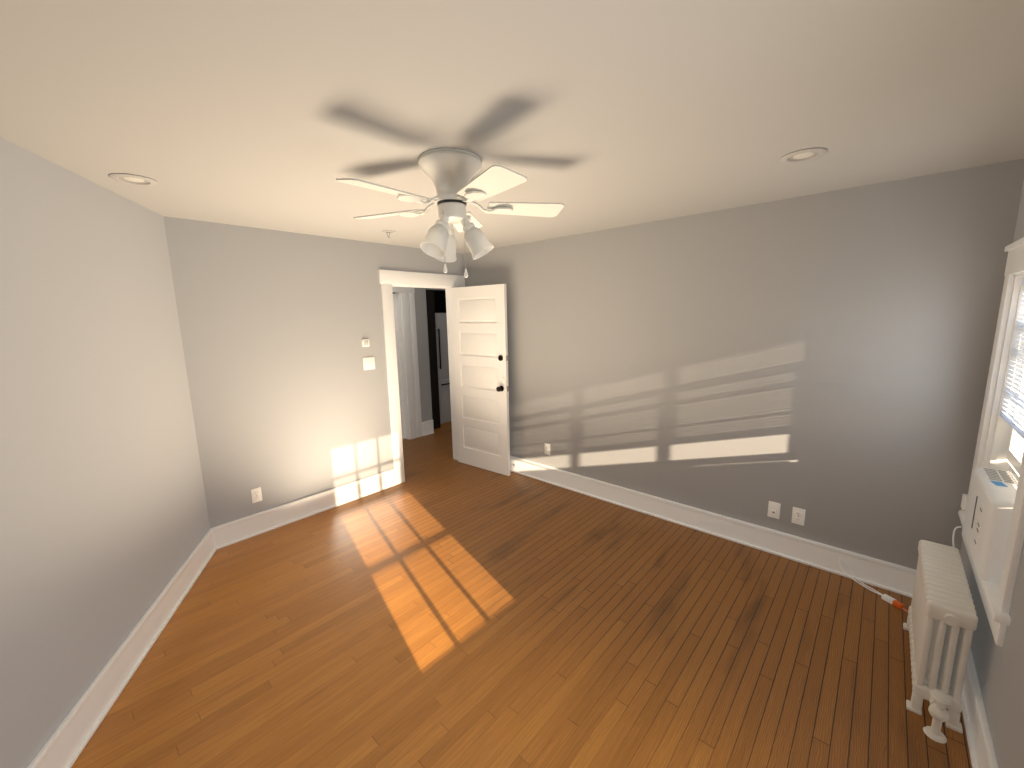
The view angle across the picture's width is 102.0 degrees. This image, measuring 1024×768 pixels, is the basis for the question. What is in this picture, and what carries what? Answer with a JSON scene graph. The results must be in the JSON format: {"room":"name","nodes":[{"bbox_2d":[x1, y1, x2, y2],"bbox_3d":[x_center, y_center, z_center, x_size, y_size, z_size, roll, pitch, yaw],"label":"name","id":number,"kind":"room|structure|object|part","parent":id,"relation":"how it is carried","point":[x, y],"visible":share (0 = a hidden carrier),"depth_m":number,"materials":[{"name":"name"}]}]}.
{"room":"empty bedroom","nodes":[
{"label":"empty bedroom","id":0,"kind":"room"},
{"bbox_2d":[0,137,209,767],"bbox_3d":[-1.588,0.438,0.672,0.120,2.410,5.144,-4,10,-18],"label":"wall","id":1,"kind":"structure","parent":0,"point":[104,524],"depth_m":1.84,"materials":[{"name":"grey paint"}]},
{"bbox_2d":[27,528,216,767],"bbox_3d":[-1.519,1.523,0.948,0.029,0.176,4.694,-4,10,-18],"label":"baseboard","id":2,"kind":"structure","parent":1,"relation":"attached to","point":[65,744],"depth_m":1.95,"materials":[{"name":"white wood"}]},
{"bbox_2d":[163,216,463,527],"bbox_3d":[-2.285,0.549,3.132,0.120,3.410,5.382,7,13,41],"label":"wall","id":3,"kind":"structure","parent":0,"point":[289,396],"depth_m":3.39,"materials":[{"name":"grey paint"}]},
{"bbox_2d":[251,487,261,502],"bbox_3d":[-2.056,0.895,3.341,0.009,0.116,0.072,7,13,41],"label":"electrical outlet","id":4,"kind":"object","parent":3,"relation":"attached to","point":[256,494],"visible":1,"depth_m":3.34,"materials":[{"name":"white plastic"}]},
{"bbox_2d":[213,469,395,549],"bbox_3d":[-1.736,1.067,3.712,0.029,0.176,1.581,7,13,41],"label":"baseboard","id":5,"kind":"structure","parent":3,"relation":"attached to","point":[235,531],"depth_m":3.58,"materials":[{"name":"white wood"}]},
{"bbox_2d":[362,339,369,346],"bbox_3d":[-1.379,-0.387,3.912,0.018,0.070,0.070,7,13,41],"label":"thermostat","id":6,"kind":"object","parent":3,"relation":"attached to","point":[365,342],"visible":1,"depth_m":3.90,"materials":[{"name":"white plastic"}]},
{"bbox_2d":[363,357,374,369],"bbox_3d":[-1.360,-0.195,3.960,0.019,0.118,0.118,7,13,41],"label":"double light switch","id":7,"kind":"object","parent":3,"relation":"attached to","point":[368,363],"visible":1,"depth_m":3.96,"materials":[{"name":"white plastic"}]},
{"bbox_2d":[379,270,464,484],"bbox_3d":[-0.934,-0.098,4.558,0.160,2.165,1.073,7,13,41],"label":"door frame","id":8,"kind":"structure","parent":3,"relation":"attached to","point":[389,280],"depth_m":4.24,"materials":[{"name":"white wood"}]},
{"bbox_2d":[451,284,509,475],"bbox_3d":[-0.340,-0.043,4.561,0.785,2.015,0.175,7,13,41],"label":"door","id":9,"kind":"structure","parent":3,"relation":"in","point":[479,334],"depth_m":4.50,"materials":[{"name":"white wood"}]},
{"bbox_2d":[414,288,444,421],"bbox_3d":[-1.564,0.096,5.767,0.120,3.410,4.600,7,13,41],"label":"wall","id":10,"kind":"structure","parent":0,"point":[423,350],"depth_m":5.94,"materials":[{"name":"grey paint"}]},
{"bbox_2d":[392,287,433,439],"bbox_3d":[-2.132,-0.157,5.070,0.149,2.160,2.690,7,13,41],"label":"door frame","id":11,"kind":"structure","parent":10,"relation":"attached to","point":[413,425],"depth_m":5.77,"materials":[{"name":"white wood"}]},
{"bbox_2d":[426,290,440,428],"bbox_3d":[-1.521,-0.527,6.466,0.800,2.406,0.250,7,13,41],"label":"wall","id":12,"kind":"structure","parent":0,"point":[430,294],"depth_m":6.26,"materials":[{"name":"black paint"}]},
{"bbox_2d":[435,290,445,312],"bbox_3d":[-2.638,-0.533,6.631,0.120,2.410,4.600,7,13,41],"label":"wall","id":13,"kind":"structure","parent":0,"point":[435,301],"depth_m":7.84,"materials":[{"name":"black"}]},
{"bbox_2d":[0,0,1023,253],"bbox_3d":[-0.710,-0.976,1.411,4.450,0.100,5.382,7,13,41],"label":"ceiling","id":14,"kind":"structure","parent":0,"point":[286,114],"depth_m":1.36,"materials":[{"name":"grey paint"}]},
{"bbox_2d":[109,173,157,185],"bbox_3d":[-1.856,-1.001,2.037,0.180,0.009,0.180,7,13,41],"label":"recessed light","id":15,"kind":"object","parent":14,"relation":"in","point":[133,179],"visible":1,"depth_m":2.03,"materials":[{"name":"grey paint"}]},
{"bbox_2d":[382,230,395,237],"bbox_3d":[-1.009,-1.225,3.408,0.106,0.051,0.106,7,13,41],"label":"detector","id":16,"kind":"object","parent":14,"relation":"attached to","point":[388,231],"visible":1,"depth_m":3.40,"materials":[{"name":"grey paint"}]},
{"bbox_2d":[336,148,563,277],"bbox_3d":[-0.292,-0.750,1.889,1.033,0.521,0.996,7,13,41],"label":"fan","id":17,"kind":"object","parent":14,"relation":"hanging from","point":[451,173],"visible":1,"depth_m":1.83,"materials":[{"name":"white plastic"}]},
{"bbox_2d":[780,148,827,163],"bbox_3d":[1.334,-1.043,1.899,0.180,0.009,0.180,7,13,41],"label":"recessed light","id":18,"kind":"object","parent":14,"relation":"in","point":[803,155],"visible":1,"depth_m":1.89,"materials":[{"name":"grey paint"}]},
{"bbox_2d":[71,422,971,767],"bbox_3d":[-0.962,1.232,3.471,7.130,0.100,7.462,7,13,41],"label":"floor","id":19,"kind":"structure","parent":0,"point":[457,614],"depth_m":2.15,"materials":[{"name":"brown wood"}]},
{"bbox_2d":[435,313,450,423],"bbox_3d":[-1.179,-0.284,6.909,0.770,1.770,0.760,7,13,41],"label":"fridge","id":20,"kind":"object","parent":19,"relation":"on","point":[443,364],"visible":0.27,"depth_m":6.50,"materials":[{"name":"grey"}]},
{"bbox_2d":[903,540,977,742],"bbox_3d":[1.947,1.120,1.900,0.167,0.520,0.776,7,13,41],"label":"radiator","id":21,"kind":"object","parent":19,"relation":"on","point":[940,625],"visible":0.98,"depth_m":1.73,"materials":[{"name":"white metal"}]},
{"bbox_2d":[463,159,1023,569],"bbox_3d":[1.073,-0.094,3.542,4.450,2.410,0.120,7,13,41],"label":"wall","id":22,"kind":"structure","parent":0,"point":[823,360],"depth_m":2.77,"materials":[{"name":"grey paint"}]},
{"bbox_2d":[544,443,549,454],"bbox_3d":[0.361,0.666,4.245,0.072,0.116,0.009,7,13,41],"label":"electrical outlet","id":23,"kind":"object","parent":22,"relation":"attached to","point":[546,448],"visible":1,"depth_m":4.24,"materials":[{"name":"white plastic"}]},
{"bbox_2d":[510,455,915,597],"bbox_3d":[1.005,1.013,3.707,4.058,0.176,0.029,7,13,41],"label":"baseboard","id":24,"kind":"structure","parent":22,"relation":"attached to","point":[890,576],"depth_m":3.08,"materials":[{"name":"white wood"}]},
{"bbox_2d":[767,501,780,518],"bbox_3d":[1.848,0.890,2.928,0.072,0.116,0.010,7,13,41],"label":"jack","id":25,"kind":"object","parent":22,"relation":"attached to","point":[773,509],"visible":1,"depth_m":2.92,"materials":[{"name":"white plastic"}]},
{"bbox_2d":[791,507,805,525],"bbox_3d":[1.955,0.904,2.832,0.072,0.116,0.009,7,13,41],"label":"electrical outlet","id":26,"kind":"object","parent":22,"relation":"attached to","point":[798,515],"visible":1,"depth_m":2.83,"materials":[{"name":"white plastic"}]},
{"bbox_2d":[960,181,1023,767],"bbox_3d":[0.877,0.462,0.228,0.250,2.410,5.382,7,13,41],"label":"wall","id":27,"kind":"structure","parent":0,"point":[1000,672],"depth_m":1.46,"materials":[{"name":"grey paint"}]},
{"bbox_2d":[961,494,967,509],"bbox_3d":[2.471,0.644,2.258,0.030,0.080,0.050,7,13,41],"label":"outlet box","id":28,"kind":"object","parent":27,"relation":"attached to","point":[963,501],"visible":0.46,"depth_m":2.25,"materials":[{"name":"white plastic"}]},
{"bbox_2d":[961,648,998,767],"bbox_3d":[0.856,1.538,0.570,0.029,0.176,4.962,7,13,41],"label":"baseboard","id":29,"kind":"structure","parent":27,"relation":"attached to","point":[980,744],"depth_m":1.62,"materials":[{"name":"white wood"}]},
{"bbox_2d":[958,237,1023,646],"bbox_3d":[2.182,0.154,1.681,0.290,1.508,1.060,7,13,41],"label":"window","id":30,"kind":"structure","parent":27,"relation":"in","point":[992,439],"depth_m":1.97,"materials":[{"name":"white wood"}]},
{"bbox_2d":[963,462,1019,583],"bbox_3d":[2.235,0.607,1.690,0.478,0.347,0.818,7,13,41],"label":"ac unit","id":31,"kind":"object","parent":30,"relation":"on","point":[990,505],"visible":0.83,"depth_m":1.69,"materials":[{"name":"white plastic"}]},
{"bbox_2d":[838,526,961,611],"bbox_3d":[2.172,0.975,2.368,0.475,0.642,0.341,7,13,41],"label":"power cord","id":32,"kind":"object","parent":31,"relation":"attached to","point":[892,601],"visible":0.54,"depth_m":2.45,"materials":[{"name":"white plastic"}]},
{"bbox_2d":[1000,278,1023,438],"bbox_3d":[2.123,-0.061,1.694,0.034,0.760,0.774,7,13,41],"label":"window blinds","id":33,"kind":"object","parent":30,"relation":"attached to","point":[1015,425],"visible":1,"depth_m":1.87,"materials":[{"name":"white plastic"}]},
{"bbox_3d":[2.178,-0.010,1.653,0.074,0.860,0.780,7,13,41],"label":"window sash","id":34,"kind":"part","parent":30,"relation":"part of","materials":[{"name":"white wood"}]}
]}

